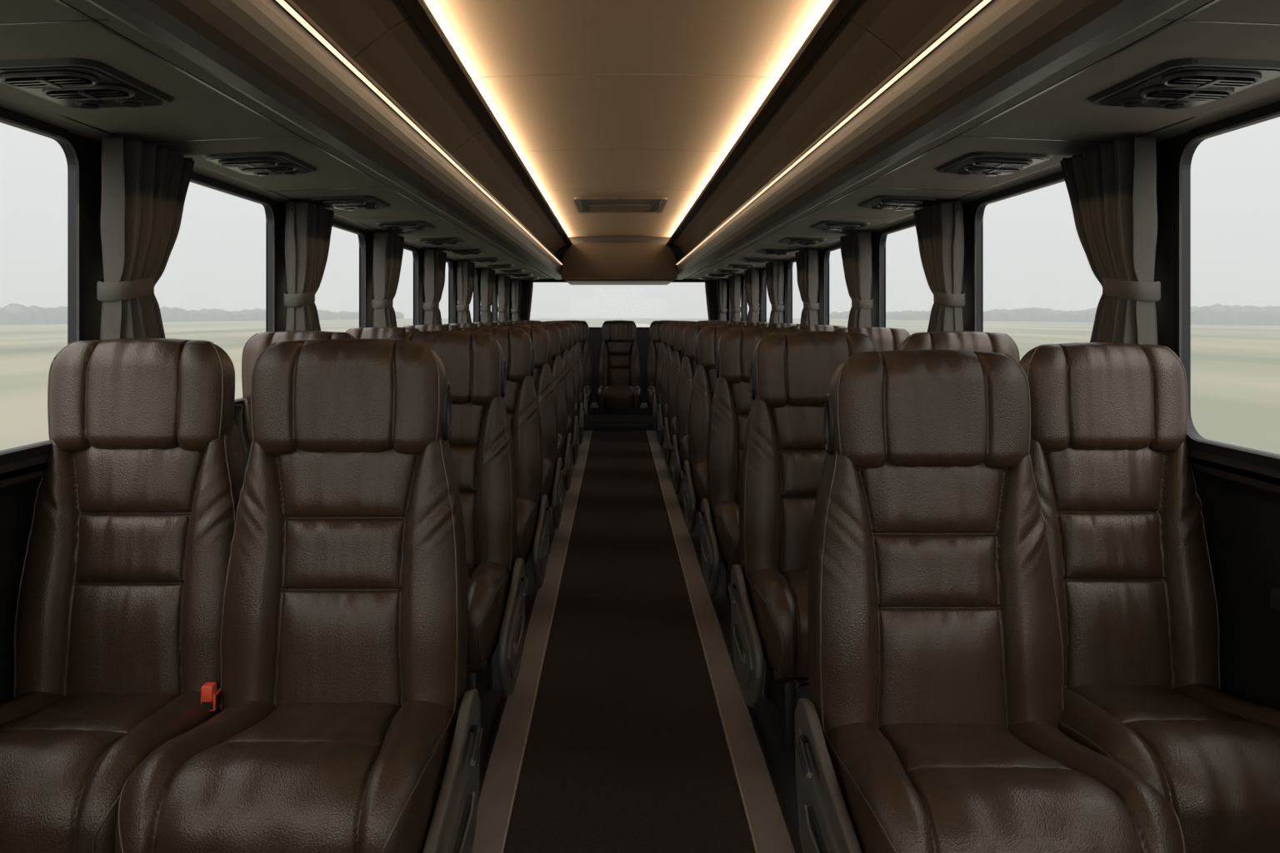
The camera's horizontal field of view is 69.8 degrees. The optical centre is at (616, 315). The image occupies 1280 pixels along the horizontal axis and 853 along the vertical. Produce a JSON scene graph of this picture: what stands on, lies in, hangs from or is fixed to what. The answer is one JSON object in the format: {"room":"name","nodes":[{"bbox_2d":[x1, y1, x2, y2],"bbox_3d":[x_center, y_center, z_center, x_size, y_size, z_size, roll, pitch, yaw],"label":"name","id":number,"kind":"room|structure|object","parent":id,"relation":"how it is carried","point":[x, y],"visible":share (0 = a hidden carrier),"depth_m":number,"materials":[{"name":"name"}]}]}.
{"room":"vehicle interior","nodes":[
{"label":"vehicle interior","id":0,"kind":"room"},
{"bbox_2d":[0,132,511,704],"bbox_3d":[-1.370,0.140,4.950,0.130,2.280,13.100,0,0,0],"label":"wall","id":1,"kind":"structure","parent":0,"point":[19,481],"depth_m":2.25,"materials":[{"name":"black plastic"}]},
{"bbox_2d":[0,106,84,465],"bbox_3d":[-1.308,-0.062,1.690,0.025,0.755,1.080,0,0,0],"label":"frame","id":2,"kind":"object","parent":1,"relation":"attached to","point":[70,146],"visible":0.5,"depth_m":2.20,"materials":[{"name":"black rubber"}]},
{"bbox_2d":[190,172,276,404],"bbox_3d":[-1.308,-0.062,2.950,0.025,0.755,1.080,0,0,0],"label":"frame","id":3,"kind":"object","parent":1,"relation":"attached to","point":[267,202],"visible":0.27,"depth_m":3.46,"materials":[{"name":"black rubber"}]},
{"bbox_2d":[0,0,563,280],"bbox_3d":[-0.942,-0.508,4.945,0.720,0.143,13.090,0,0,0],"label":"bin","id":4,"kind":"object","parent":1,"relation":"attached to","point":[241,76],"visible":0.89,"depth_m":2.08,"materials":[{"name":"grey plastic"}]},
{"bbox_2d":[0,57,174,109],"bbox_3d":[-1.055,-0.448,1.800,0.250,0.034,0.350,0,0,0],"label":"air vent","id":5,"kind":"object","parent":4,"relation":"attached to","point":[74,82],"visible":1,"depth_m":1.75,"materials":[{"name":"grey plastic"}]},
{"bbox_2d":[96,136,194,339],"bbox_3d":[-1.222,-0.055,2.401,0.120,0.760,0.357,0,0,0],"label":"window curtain","id":6,"kind":"object","parent":4,"relation":"hanging from","point":[145,187],"visible":0.77,"depth_m":2.27,"materials":[{"name":"fabric"}]},
{"bbox_2d":[200,151,317,176],"bbox_3d":[-1.055,-0.448,2.730,0.250,0.034,0.350,0,0,0],"label":"air vent","id":7,"kind":"object","parent":4,"relation":"attached to","point":[258,163],"visible":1,"depth_m":2.64,"materials":[{"name":"grey plastic"}]},
{"bbox_2d":[284,201,334,331],"bbox_3d":[-1.222,-0.055,3.661,0.122,0.760,0.357,0,0,0],"label":"window curtain","id":8,"kind":"object","parent":4,"relation":"hanging from","point":[308,227],"visible":0.7,"depth_m":3.51,"materials":[{"name":"fabric"}]},
{"bbox_2d":[311,195,390,210],"bbox_3d":[-1.055,-0.448,3.660,0.250,0.034,0.350,0,0,0],"label":"air vent","id":9,"kind":"object","parent":4,"relation":"attached to","point":[359,202],"visible":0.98,"depth_m":3.56,"materials":[{"name":"grey plastic"}]},
{"bbox_2d":[371,231,404,327],"bbox_3d":[-1.223,-0.055,4.921,0.120,0.760,0.357,0,0,0],"label":"window curtain","id":10,"kind":"object","parent":4,"relation":"hanging from","point":[387,252],"visible":0.69,"depth_m":4.76,"materials":[{"name":"fabric"}]},
{"bbox_2d":[375,220,434,231],"bbox_3d":[-1.055,-0.448,4.590,0.250,0.034,0.350,0,0,0],"label":"air vent","id":11,"kind":"object","parent":4,"relation":"attached to","point":[402,226],"visible":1,"depth_m":4.48,"materials":[{"name":"grey plastic"}]},
{"bbox_2d":[275,0,562,264],"bbox_3d":[-0.596,-0.559,4.220,0.014,0.002,11.620,0,0,0],"label":"light","id":12,"kind":"object","parent":4,"relation":"attached to","point":[284,4],"visible":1,"depth_m":2.26,"materials":[{"name":"beige"}]},
{"bbox_2d":[422,249,446,324],"bbox_3d":[-1.222,-0.055,6.181,0.120,0.760,0.357,0,0,0],"label":"window curtain","id":13,"kind":"object","parent":4,"relation":"hanging from","point":[434,261],"visible":0.62,"depth_m":6.03,"materials":[{"name":"fabric"}]},
{"bbox_2d":[417,237,464,245],"bbox_3d":[-1.055,-0.448,5.520,0.250,0.034,0.350,0,0,0],"label":"air vent","id":14,"kind":"object","parent":4,"relation":"attached to","point":[436,241],"visible":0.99,"depth_m":5.41,"materials":[{"name":"grey plastic"}]},
{"bbox_2d":[455,260,474,323],"bbox_3d":[-1.222,-0.055,7.441,0.122,0.760,0.357,0,0,0],"label":"window curtain","id":15,"kind":"object","parent":4,"relation":"hanging from","point":[466,269],"visible":0.54,"depth_m":7.29,"materials":[{"name":"fabric"}]},
{"bbox_2d":[445,249,485,254],"bbox_3d":[-1.055,-0.448,6.450,0.250,0.034,0.350,0,0,0],"label":"air vent","id":16,"kind":"object","parent":4,"relation":"attached to","point":[461,252],"visible":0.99,"depth_m":6.33,"materials":[{"name":"grey plastic"}]},
{"bbox_2d":[480,269,494,322],"bbox_3d":[-1.223,-0.055,8.701,0.120,0.760,0.357,0,0,0],"label":"window curtain","id":17,"kind":"object","parent":4,"relation":"hanging from","point":[487,276],"visible":0.66,"depth_m":8.53,"materials":[{"name":"fabric"}]},
{"bbox_2d":[497,275,510,321],"bbox_3d":[-1.222,-0.055,9.961,0.120,0.760,0.357,0,0,0],"label":"window curtain","id":18,"kind":"object","parent":4,"relation":"hanging from","point":[503,282],"visible":0.74,"depth_m":9.81,"materials":[{"name":"fabric"}]},
{"bbox_2d":[510,280,522,320],"bbox_3d":[-1.222,-0.055,11.221,0.122,0.760,0.357,0,0,0],"label":"window curtain","id":19,"kind":"object","parent":4,"relation":"hanging from","point":[517,285],"visible":0.64,"depth_m":11.06,"materials":[{"name":"fabric"}]},
{"bbox_2d":[519,281,533,320],"bbox_3d":[-1.150,-0.048,11.400,0.222,0.745,0.120,0,0,0],"label":"window curtain","id":20,"kind":"object","parent":4,"relation":"hanging from","point":[527,294],"visible":0.37,"depth_m":11.37,"materials":[{"name":"fabric"}]},
{"bbox_2d":[332,220,366,327],"bbox_3d":[-1.308,-0.062,4.210,0.025,0.755,1.080,0,0,0],"label":"frame","id":21,"kind":"object","parent":1,"relation":"attached to","point":[360,232],"visible":0.3,"depth_m":4.72,"materials":[{"name":"black rubber"}]},
{"bbox_2d":[403,244,419,324],"bbox_3d":[-1.308,-0.062,5.470,0.025,0.755,1.080,0,0,0],"label":"frame","id":22,"kind":"object","parent":1,"relation":"attached to","point":[414,250],"visible":0.3,"depth_m":5.98,"materials":[{"name":"black rubber"}]},
{"bbox_2d":[423,257,453,324],"bbox_3d":[-1.308,-0.062,6.730,0.025,0.755,1.080,0,0,0],"label":"frame","id":23,"kind":"object","parent":1,"relation":"attached to","point":[449,261],"visible":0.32,"depth_m":7.24,"materials":[{"name":"black rubber"}]},
{"bbox_2d":[455,263,477,323],"bbox_3d":[-1.308,-0.062,7.990,0.025,0.755,1.080,0,0,0],"label":"frame","id":24,"kind":"object","parent":1,"relation":"attached to","point":[476,271],"visible":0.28,"depth_m":8.50,"materials":[{"name":"black rubber"}]},
{"bbox_2d":[521,278,716,402],"bbox_3d":[0.030,0.140,11.530,2.940,2.280,0.060,0,0,0],"label":"wall","id":25,"kind":"structure","parent":0,"point":[595,339],"depth_m":11.50,"materials":[{"name":"black plastic"}]},
{"bbox_2d":[292,0,974,254],"bbox_3d":[0.030,-0.745,4.300,1.720,0.330,11.800,0,0,0],"label":"ceiling","id":26,"kind":"structure","parent":0,"point":[697,105],"depth_m":3.28,"materials":[{"name":"beige"}]},
{"bbox_2d":[553,235,685,284],"bbox_3d":[0.030,-0.657,10.770,2.600,0.545,1.440,0,0,0],"label":"end panel","id":27,"kind":"object","parent":26,"relation":"attached to","point":[608,260],"visible":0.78,"depth_m":10.08,"materials":[{"name":"brown"}]},
{"bbox_2d":[574,195,667,213],"bbox_3d":[0.030,-0.876,7.250,0.700,0.024,0.920,0,0,0],"label":"roof hatch","id":28,"kind":"object","parent":26,"relation":"attached to","point":[613,204],"visible":0.99,"depth_m":7.19,"materials":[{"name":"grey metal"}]},
{"bbox_2d":[479,431,809,852],"bbox_3d":[0.030,1.320,4.980,3.000,0.080,13.160,0,0,0],"label":"floor","id":29,"kind":"structure","parent":0,"point":[782,762],"depth_m":2.95,"materials":[{"name":"black plastic"}]},
{"bbox_2d":[0,338,249,852],"bbox_3d":[-1.110,0.666,1.939,0.514,1.227,0.721,0,0,0],"label":"seat","id":30,"kind":"object","parent":29,"relation":"on","point":[119,607],"visible":0.83,"depth_m":2.07,"materials":[{"name":"brown leather"}]},
{"bbox_2d":[0,690,219,852],"bbox_3d":[-1.110,0.918,1.859,0.505,0.267,0.562,0,0,0],"label":"seat cushion","id":31,"kind":"object","parent":30,"relation":"on","point":[67,757],"depth_m":1.67,"materials":[{"name":"brown leather"}]},
{"bbox_2d":[241,330,355,453],"bbox_3d":[-1.100,0.666,3.009,0.514,1.227,0.721,0,0,0],"label":"seat","id":32,"kind":"object","parent":29,"relation":"on","point":[256,344],"visible":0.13,"depth_m":3.17,"materials":[{"name":"brown leather"}]},
{"bbox_2d":[115,339,483,852],"bbox_3d":[-0.581,0.666,1.889,0.604,1.227,0.727,0,0,0],"label":"seat","id":33,"kind":"object","parent":29,"relation":"on","point":[347,722],"visible":1,"depth_m":2.00,"materials":[{"name":"brown leather"}]},
{"bbox_2d":[115,700,455,852],"bbox_3d":[-0.611,0.918,1.809,0.532,0.267,0.562,0,0,0],"label":"seat cushion","id":34,"kind":"object","parent":33,"relation":"on","point":[257,777],"depth_m":1.60,"materials":[{"name":"brown leather"}]},
{"bbox_2d":[345,326,420,339],"bbox_3d":[-1.100,0.666,4.129,0.514,1.227,0.721,0,0,0],"label":"seat","id":35,"kind":"object","parent":29,"relation":"on","point":[379,332],"visible":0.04,"depth_m":4.30,"materials":[{"name":"brown leather"}]},
{"bbox_2d":[403,325,460,331],"bbox_3d":[-1.100,0.666,5.249,0.514,1.227,0.721,0,0,0],"label":"seat","id":36,"kind":"object","parent":29,"relation":"on","point":[422,327],"visible":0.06,"depth_m":5.43,"materials":[{"name":"brown leather"}]},
{"bbox_2d":[387,330,529,703],"bbox_3d":[-0.581,0.666,3.009,0.586,1.227,0.726,0,0,0],"label":"seat","id":37,"kind":"object","parent":29,"relation":"on","point":[481,443],"visible":0.48,"depth_m":3.13,"materials":[{"name":"brown leather"}]},
{"bbox_2d":[466,561,511,672],"bbox_3d":[-0.611,0.918,2.929,0.516,0.267,0.562,0,0,0],"label":"seat cushion","id":38,"kind":"object","parent":37,"relation":"on","point":[489,583],"depth_m":2.71,"materials":[{"name":"brown leather"}]},
{"bbox_2d":[450,326,552,588],"bbox_3d":[-0.581,0.666,4.129,0.586,1.227,0.726,0,0,0],"label":"seat","id":39,"kind":"object","parent":29,"relation":"on","point":[534,515],"visible":0.35,"depth_m":4.26,"materials":[{"name":"brown leather"}]},
{"bbox_2d":[515,495,539,564],"bbox_3d":[-0.611,0.918,4.049,0.516,0.267,0.562,0,0,0],"label":"seat cushion","id":40,"kind":"object","parent":39,"relation":"on","point":[527,507],"depth_m":3.83,"materials":[{"name":"brown leather"}]},
{"bbox_2d":[485,325,565,549],"bbox_3d":[-0.581,0.666,5.249,0.586,1.227,0.726,0,0,0],"label":"seat","id":41,"kind":"object","parent":29,"relation":"on","point":[553,472],"visible":0.24,"depth_m":5.38,"materials":[{"name":"brown leather"}]},
{"bbox_2d":[541,458,555,501],"bbox_3d":[-0.611,0.918,5.169,0.516,0.267,0.562,0,0,0],"label":"seat cushion","id":42,"kind":"object","parent":41,"relation":"on","point":[548,464],"depth_m":4.96,"materials":[{"name":"brown leather"}]},
{"bbox_2d":[472,430,592,852],"bbox_3d":[-0.320,1.272,4.285,0.101,0.016,11.730,0,0,0],"label":"trim","id":43,"kind":"structure","parent":29,"relation":"on","point":[501,774],"depth_m":2.98,"materials":[{"name":"plastic"}]},
{"bbox_2d":[508,323,574,506],"bbox_3d":[-0.581,0.666,6.369,0.586,1.227,0.726,0,0,0],"label":"seat","id":44,"kind":"object","parent":29,"relation":"on","point":[565,446],"visible":0.27,"depth_m":6.50,"materials":[{"name":"brown leather"}]},
{"bbox_2d":[556,433,566,464],"bbox_3d":[-0.611,0.918,6.289,0.516,0.267,0.562,0,0,0],"label":"seat cushion","id":45,"kind":"object","parent":44,"relation":"on","point":[562,442],"depth_m":6.09,"materials":[{"name":"brown leather"}]},
{"bbox_2d":[525,322,580,466],"bbox_3d":[-0.581,0.666,7.489,0.586,1.227,0.726,0,0,0],"label":"seat","id":46,"kind":"object","parent":29,"relation":"on","point":[566,359],"visible":0.17,"depth_m":7.62,"materials":[{"name":"brown leather"}]},
{"bbox_2d":[536,321,585,444],"bbox_3d":[-0.581,0.666,8.609,0.586,1.227,0.726,0,0,0],"label":"seat","id":47,"kind":"object","parent":29,"relation":"on","point":[569,325],"visible":0.2,"depth_m":8.75,"materials":[{"name":"brown leather"}]},
{"bbox_2d":[546,320,589,439],"bbox_3d":[-0.581,0.666,9.729,0.586,1.227,0.726,0,0,0],"label":"seat","id":48,"kind":"object","parent":29,"relation":"on","point":[577,347],"visible":0.16,"depth_m":9.87,"materials":[{"name":"brown leather"}]},
{"bbox_2d":[567,320,593,409],"bbox_3d":[-0.530,0.553,10.509,0.508,0.999,0.721,0,0,0],"label":"seat","id":49,"kind":"object","parent":29,"relation":"on","point":[584,329],"visible":0.27,"depth_m":10.65,"materials":[{"name":"brown leather"}]},
{"bbox_2d":[583,385,591,409],"bbox_3d":[-0.530,0.918,10.429,0.500,0.267,0.562,0,0,0],"label":"seat cushion","id":50,"kind":"object","parent":49,"relation":"on","point":[587,389],"depth_m":10.20,"materials":[{"name":"brown leather"}]},
{"bbox_2d":[596,320,641,410],"bbox_3d":[0.030,0.553,10.509,0.508,0.999,0.721,0,0,0],"label":"seat","id":51,"kind":"object","parent":29,"relation":"on","point":[619,367],"visible":1,"depth_m":10.64,"materials":[{"name":"brown leather"}]},
{"bbox_2d":[596,385,641,410],"bbox_3d":[0.030,0.918,10.429,0.500,0.267,0.562,0,0,0],"label":"seat cushion","id":52,"kind":"object","parent":51,"relation":"on","point":[608,397],"depth_m":10.16,"materials":[{"name":"brown leather"}]},
{"bbox_2d":[583,402,657,431],"bbox_3d":[0.030,1.159,10.555,2.720,0.242,0.790,0,0,0],"label":"plinth","id":53,"kind":"object","parent":29,"relation":"on","point":[641,419],"visible":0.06,"depth_m":10.24,"materials":[{"name":"black plastic"}]},
{"bbox_2d":[503,430,754,852],"bbox_3d":[0.030,1.276,4.285,0.596,0.008,11.730,0,0,0],"label":"carpet","id":54,"kind":"object","parent":29,"relation":"on","point":[627,751],"visible":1,"depth_m":2.99,"materials":[{"name":"carpet"}]},
{"bbox_2d":[645,320,670,409],"bbox_3d":[0.590,0.553,10.509,0.508,0.999,0.721,0,0,0],"label":"seat","id":55,"kind":"object","parent":29,"relation":"on","point":[655,327],"visible":0.28,"depth_m":10.65,"materials":[{"name":"brown leather"}]},
{"bbox_2d":[646,385,656,409],"bbox_3d":[0.590,0.918,10.429,0.500,0.267,0.562,0,0,0],"label":"seat cushion","id":56,"kind":"object","parent":55,"relation":"on","point":[651,390],"depth_m":10.19,"materials":[{"name":"brown leather"}]},
{"bbox_2d":[650,320,693,430],"bbox_3d":[0.650,0.666,9.589,0.586,1.227,0.727,0,0,0],"label":"seat","id":57,"kind":"object","parent":29,"relation":"on","point":[656,402],"visible":0.24,"depth_m":9.73,"materials":[{"name":"brown leather"}]},
{"bbox_2d":[655,321,704,451],"bbox_3d":[0.650,0.666,8.479,0.586,1.227,0.727,0,0,0],"label":"seat","id":58,"kind":"object","parent":29,"relation":"on","point":[662,412],"visible":0.2,"depth_m":8.61,"materials":[{"name":"brown leather"}]},
{"bbox_2d":[661,322,716,479],"bbox_3d":[0.650,0.666,7.369,0.586,1.227,0.727,0,0,0],"label":"seat","id":59,"kind":"object","parent":29,"relation":"on","point":[669,429],"visible":0.27,"depth_m":7.50,"materials":[{"name":"brown leather"}]},
{"bbox_2d":[668,416,676,443],"bbox_3d":[0.680,0.918,7.289,0.516,0.267,0.562,0,0,0],"label":"seat cushion","id":60,"kind":"object","parent":59,"relation":"on","point":[672,420],"depth_m":7.10,"materials":[{"name":"brown leather"}]},
{"bbox_2d":[669,323,736,509],"bbox_3d":[0.650,0.666,6.259,0.586,1.227,0.727,0,0,0],"label":"seat","id":61,"kind":"object","parent":29,"relation":"on","point":[679,447],"visible":0.33,"depth_m":6.39,"materials":[{"name":"brown leather"}]},
{"bbox_2d":[677,435,689,469],"bbox_3d":[0.680,0.918,6.179,0.516,0.267,0.562,0,0,0],"label":"seat cushion","id":62,"kind":"object","parent":61,"relation":"on","point":[682,440],"depth_m":5.98,"materials":[{"name":"brown leather"}]},
{"bbox_2d":[680,325,762,533],"bbox_3d":[0.650,0.666,5.149,0.586,1.227,0.727,0,0,0],"label":"seat","id":63,"kind":"object","parent":29,"relation":"on","point":[693,474],"visible":0.34,"depth_m":5.28,"materials":[{"name":"brown leather"}]},
{"bbox_2d":[690,460,708,506],"bbox_3d":[0.680,0.918,5.069,0.516,0.267,0.562,0,0,0],"label":"seat cushion","id":64,"kind":"object","parent":63,"relation":"on","point":[698,468],"depth_m":4.85,"materials":[{"name":"brown leather"}]},
{"bbox_2d":[646,430,799,852],"bbox_3d":[0.380,1.272,4.285,0.101,0.016,11.730,0,0,0],"label":"trim","id":65,"kind":"structure","parent":29,"relation":"on","point":[770,830],"depth_m":2.98,"materials":[{"name":"plastic"}]},
{"bbox_2d":[697,327,802,596],"bbox_3d":[0.650,0.666,4.039,0.586,1.227,0.727,0,0,0],"label":"seat","id":66,"kind":"object","parent":29,"relation":"on","point":[718,517],"visible":0.35,"depth_m":4.17,"materials":[{"name":"brown leather"}]},
{"bbox_2d":[710,500,739,571],"bbox_3d":[0.680,0.918,3.959,0.516,0.267,0.562,0,0,0],"label":"seat cushion","id":67,"kind":"object","parent":66,"relation":"on","point":[724,514],"depth_m":3.74,"materials":[{"name":"brown leather"}]},
{"bbox_2d":[727,330,876,749],"bbox_3d":[0.650,0.666,2.929,0.586,1.227,0.727,0,0,0],"label":"seat","id":68,"kind":"object","parent":29,"relation":"on","point":[783,452],"visible":0.48,"depth_m":3.06,"materials":[{"name":"brown leather"}]},
{"bbox_2d":[745,568,809,688],"bbox_3d":[0.680,0.918,2.849,0.516,0.267,0.562,0,0,0],"label":"seat cushion","id":69,"kind":"object","parent":68,"relation":"on","point":[777,599],"depth_m":2.62,"materials":[{"name":"brown leather"}]},
{"bbox_2d":[788,325,846,331],"bbox_3d":[1.170,0.666,5.149,0.503,1.227,0.721,0,0,0],"label":"seat","id":70,"kind":"object","parent":29,"relation":"on","point":[803,327],"visible":0.04,"depth_m":5.33,"materials":[{"name":"brown leather"}]},
{"bbox_2d":[832,327,909,351],"bbox_3d":[1.170,0.666,4.039,0.503,1.227,0.721,0,0,0],"label":"seat","id":71,"kind":"object","parent":29,"relation":"on","point":[884,339],"visible":0.06,"depth_m":4.20,"materials":[{"name":"brown leather"}]},
{"bbox_2d":[899,330,1019,363],"bbox_3d":[1.170,0.666,2.929,0.503,1.227,0.721,0,0,0],"label":"seat","id":72,"kind":"object","parent":29,"relation":"on","point":[997,342],"visible":0.14,"depth_m":3.10,"materials":[{"name":"brown leather"}]},
{"bbox_2d":[795,350,1185,852],"bbox_3d":[0.668,0.678,1.839,0.604,1.203,0.727,0,0,0],"label":"seat","id":73,"kind":"object","parent":29,"relation":"on","point":[929,723],"visible":1,"depth_m":1.96,"materials":[{"name":"brown leather"}]},
{"bbox_2d":[824,721,1183,852],"bbox_3d":[0.698,0.943,1.759,0.532,0.267,0.562,0,0,0],"label":"seat cushion","id":74,"kind":"object","parent":73,"relation":"on","point":[902,787],"depth_m":1.58,"materials":[{"name":"brown leather"}]},
{"bbox_2d":[1019,342,1279,852],"bbox_3d":[1.170,0.672,2.009,0.486,1.215,0.721,0,0,0],"label":"seat","id":75,"kind":"object","parent":29,"relation":"on","point":[1121,503],"visible":0.82,"depth_m":2.13,"materials":[{"name":"brown leather"}]},
{"bbox_2d":[1059,683,1279,852],"bbox_3d":[1.170,0.930,1.929,0.479,0.267,0.562,0,0,0],"label":"seat cushion","id":76,"kind":"object","parent":75,"relation":"on","point":[1212,754],"depth_m":1.72,"materials":[{"name":"brown leather"}]},
{"bbox_2d":[725,132,1279,709],"bbox_3d":[1.427,0.140,4.950,0.135,2.280,13.100,0,0,0],"label":"wall","id":77,"kind":"structure","parent":0,"point":[1240,500],"depth_m":2.13,"materials":[{"name":"black plastic"}]},
{"bbox_2d":[762,263,784,323],"bbox_3d":[1.367,-0.062,7.990,0.025,0.755,1.080,0,0,0],"label":"frame","id":78,"kind":"object","parent":77,"relation":"attached to","point":[764,268],"visible":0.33,"depth_m":8.50,"materials":[{"name":"black rubber"}]},
{"bbox_2d":[787,257,819,324],"bbox_3d":[1.367,-0.062,6.730,0.025,0.755,1.080,0,0,0],"label":"frame","id":79,"kind":"object","parent":77,"relation":"attached to","point":[791,262],"visible":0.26,"depth_m":7.24,"materials":[{"name":"black rubber"}]},
{"bbox_2d":[823,243,840,324],"bbox_3d":[1.367,-0.062,5.470,0.025,0.755,1.080,0,0,0],"label":"frame","id":80,"kind":"object","parent":77,"relation":"attached to","point":[827,250],"visible":0.23,"depth_m":5.98,"materials":[{"name":"black rubber"}]},
{"bbox_2d":[878,219,915,327],"bbox_3d":[1.367,-0.062,4.210,0.025,0.755,1.080,0,0,0],"label":"frame","id":81,"kind":"object","parent":77,"relation":"attached to","point":[884,232],"visible":0.27,"depth_m":4.72,"materials":[{"name":"black rubber"}]},
{"bbox_2d":[675,0,1279,279],"bbox_3d":[1.002,-0.508,4.945,0.720,0.143,13.090,0,0,0],"label":"bin","id":82,"kind":"object","parent":77,"relation":"attached to","point":[1017,76],"visible":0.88,"depth_m":2.07,"materials":[{"name":"grey plastic"}]},
{"bbox_2d":[705,281,719,320],"bbox_3d":[1.210,-0.048,11.400,0.222,0.745,0.120,0,0,0],"label":"window curtain","id":83,"kind":"object","parent":82,"relation":"hanging from","point":[710,287],"visible":0.37,"depth_m":11.37,"materials":[{"name":"fabric"}]},
{"bbox_2d":[715,280,727,320],"bbox_3d":[1.282,-0.055,11.221,0.122,0.760,0.357,0,0,0],"label":"window curtain","id":84,"kind":"object","parent":82,"relation":"hanging from","point":[721,285],"visible":0.7,"depth_m":11.06,"materials":[{"name":"fabric"}]},
{"bbox_2d":[728,275,741,321],"bbox_3d":[1.282,-0.055,9.961,0.120,0.760,0.357,0,0,0],"label":"window curtain","id":85,"kind":"object","parent":82,"relation":"hanging from","point":[734,281],"visible":0.67,"depth_m":9.80,"materials":[{"name":"fabric"}]},
{"bbox_2d":[744,269,759,322],"bbox_3d":[1.283,-0.055,8.701,0.120,0.760,0.357,0,0,0],"label":"window curtain","id":86,"kind":"object","parent":82,"relation":"hanging from","point":[752,276],"visible":0.59,"depth_m":8.54,"materials":[{"name":"fabric"}]},
{"bbox_2d":[765,260,784,324],"bbox_3d":[1.282,-0.055,7.441,0.122,0.760,0.357,0,0,0],"label":"window curtain","id":87,"kind":"object","parent":82,"relation":"hanging from","point":[774,269],"visible":0.59,"depth_m":7.29,"materials":[{"name":"fabric"}]},
{"bbox_2d":[755,249,795,255],"bbox_3d":[1.115,-0.448,6.450,0.250,0.034,0.350,0,0,0],"label":"air vent","id":88,"kind":"object","parent":82,"relation":"attached to","point":[766,252],"visible":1,"depth_m":6.33,"materials":[{"name":"grey plastic"}]},
{"bbox_2d":[778,237,826,245],"bbox_3d":[1.115,-0.448,5.520,0.250,0.034,0.350,0,0,0],"label":"air vent","id":89,"kind":"object","parent":82,"relation":"attached to","point":[790,241],"visible":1,"depth_m":5.41,"materials":[{"name":"grey plastic"}]},
{"bbox_2d":[795,249,819,325],"bbox_3d":[1.282,-0.055,6.181,0.120,0.760,0.357,0,0,0],"label":"window curtain","id":90,"kind":"object","parent":82,"relation":"hanging from","point":[807,261],"visible":0.62,"depth_m":6.03,"materials":[{"name":"fabric"}]},
{"bbox_2d":[676,0,990,264],"bbox_3d":[0.656,-0.559,4.220,0.014,0.002,11.620,0,0,0],"label":"light","id":91,"kind":"object","parent":82,"relation":"attached to","point":[983,2],"visible":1,"depth_m":2.26,"materials":[{"name":"beige"}]},
{"bbox_2d":[810,220,870,231],"bbox_3d":[1.115,-0.448,4.590,0.250,0.034,0.350,0,0,0],"label":"air vent","id":92,"kind":"object","parent":82,"relation":"attached to","point":[841,226],"visible":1,"depth_m":4.48,"materials":[{"name":"grey plastic"}]},
{"bbox_2d":[840,231,873,328],"bbox_3d":[1.283,-0.055,4.921,0.120,0.760,0.357,0,0,0],"label":"window curtain","id":93,"kind":"object","parent":82,"relation":"hanging from","point":[856,247],"visible":0.72,"depth_m":4.76,"materials":[{"name":"fabric"}]},
{"bbox_2d":[856,195,937,210],"bbox_3d":[1.115,-0.448,3.660,0.250,0.034,0.350,0,0,0],"label":"air vent","id":94,"kind":"object","parent":82,"relation":"attached to","point":[882,202],"visible":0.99,"depth_m":3.56,"materials":[{"name":"grey plastic"}]},
{"bbox_2d":[913,201,964,332],"bbox_3d":[1.282,-0.055,3.661,0.122,0.760,0.357,0,0,0],"label":"window curtain","id":95,"kind":"object","parent":82,"relation":"hanging from","point":[939,227],"visible":0.72,"depth_m":3.51,"materials":[{"name":"fabric"}]},
{"bbox_2d":[935,151,1053,176],"bbox_3d":[1.115,-0.448,2.730,0.250,0.034,0.350,0,0,0],"label":"air vent","id":96,"kind":"object","parent":82,"relation":"attached to","point":[987,163],"visible":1,"depth_m":2.64,"materials":[{"name":"grey plastic"}]},
{"bbox_2d":[1060,136,1160,344],"bbox_3d":[1.282,-0.055,2.401,0.120,0.760,0.357,0,0,0],"label":"window curtain","id":97,"kind":"object","parent":82,"relation":"hanging from","point":[1112,188],"visible":0.71,"depth_m":2.27,"materials":[{"name":"fabric"}]},
{"bbox_2d":[1086,57,1279,109],"bbox_3d":[1.115,-0.448,1.800,0.250,0.034,0.350,0,0,0],"label":"air vent","id":98,"kind":"object","parent":82,"relation":"attached to","point":[1191,82],"visible":1,"depth_m":1.73,"materials":[{"name":"grey plastic"}]},
{"bbox_2d":[972,171,1064,332],"bbox_3d":[1.367,-0.062,2.950,0.025,0.755,1.080,0,0,0],"label":"frame","id":99,"kind":"object","parent":77,"relation":"attached to","point":[1058,177],"visible":0.23,"depth_m":3.46,"materials":[{"name":"black rubber"}]},
{"bbox_2d":[1173,100,1279,469],"bbox_3d":[1.367,-0.062,1.690,0.025,0.755,1.080,0,0,0],"label":"frame","id":100,"kind":"object","parent":77,"relation":"attached to","point":[1189,143],"visible":0.8,"depth_m":2.20,"materials":[{"name":"black rubber"}]},
{"label":"outside","id":101,"kind":"structure","parent":0,"visible":0},
{"bbox_2d":[0,318,1279,454],"bbox_3d":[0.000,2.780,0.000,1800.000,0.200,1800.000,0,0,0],"label":"ground","id":102,"kind":"structure","parent":101,"point":[1235,369],"depth_m":54.09,"materials":[{"name":"green plant"}]},
{"bbox_2d":[0,303,404,324],"bbox_3d":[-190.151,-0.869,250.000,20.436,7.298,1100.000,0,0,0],"label":"trees","id":103,"kind":"object","parent":102,"relation":"on","point":[11,314],"visible":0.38,"depth_m":389.90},
{"bbox_2d":[829,303,1279,325],"bbox_3d":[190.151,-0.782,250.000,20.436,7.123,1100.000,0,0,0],"label":"trees","id":104,"kind":"object","parent":102,"relation":"on","point":[1217,314],"visible":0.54,"depth_m":368.43,"materials":[{"name":"plant"}]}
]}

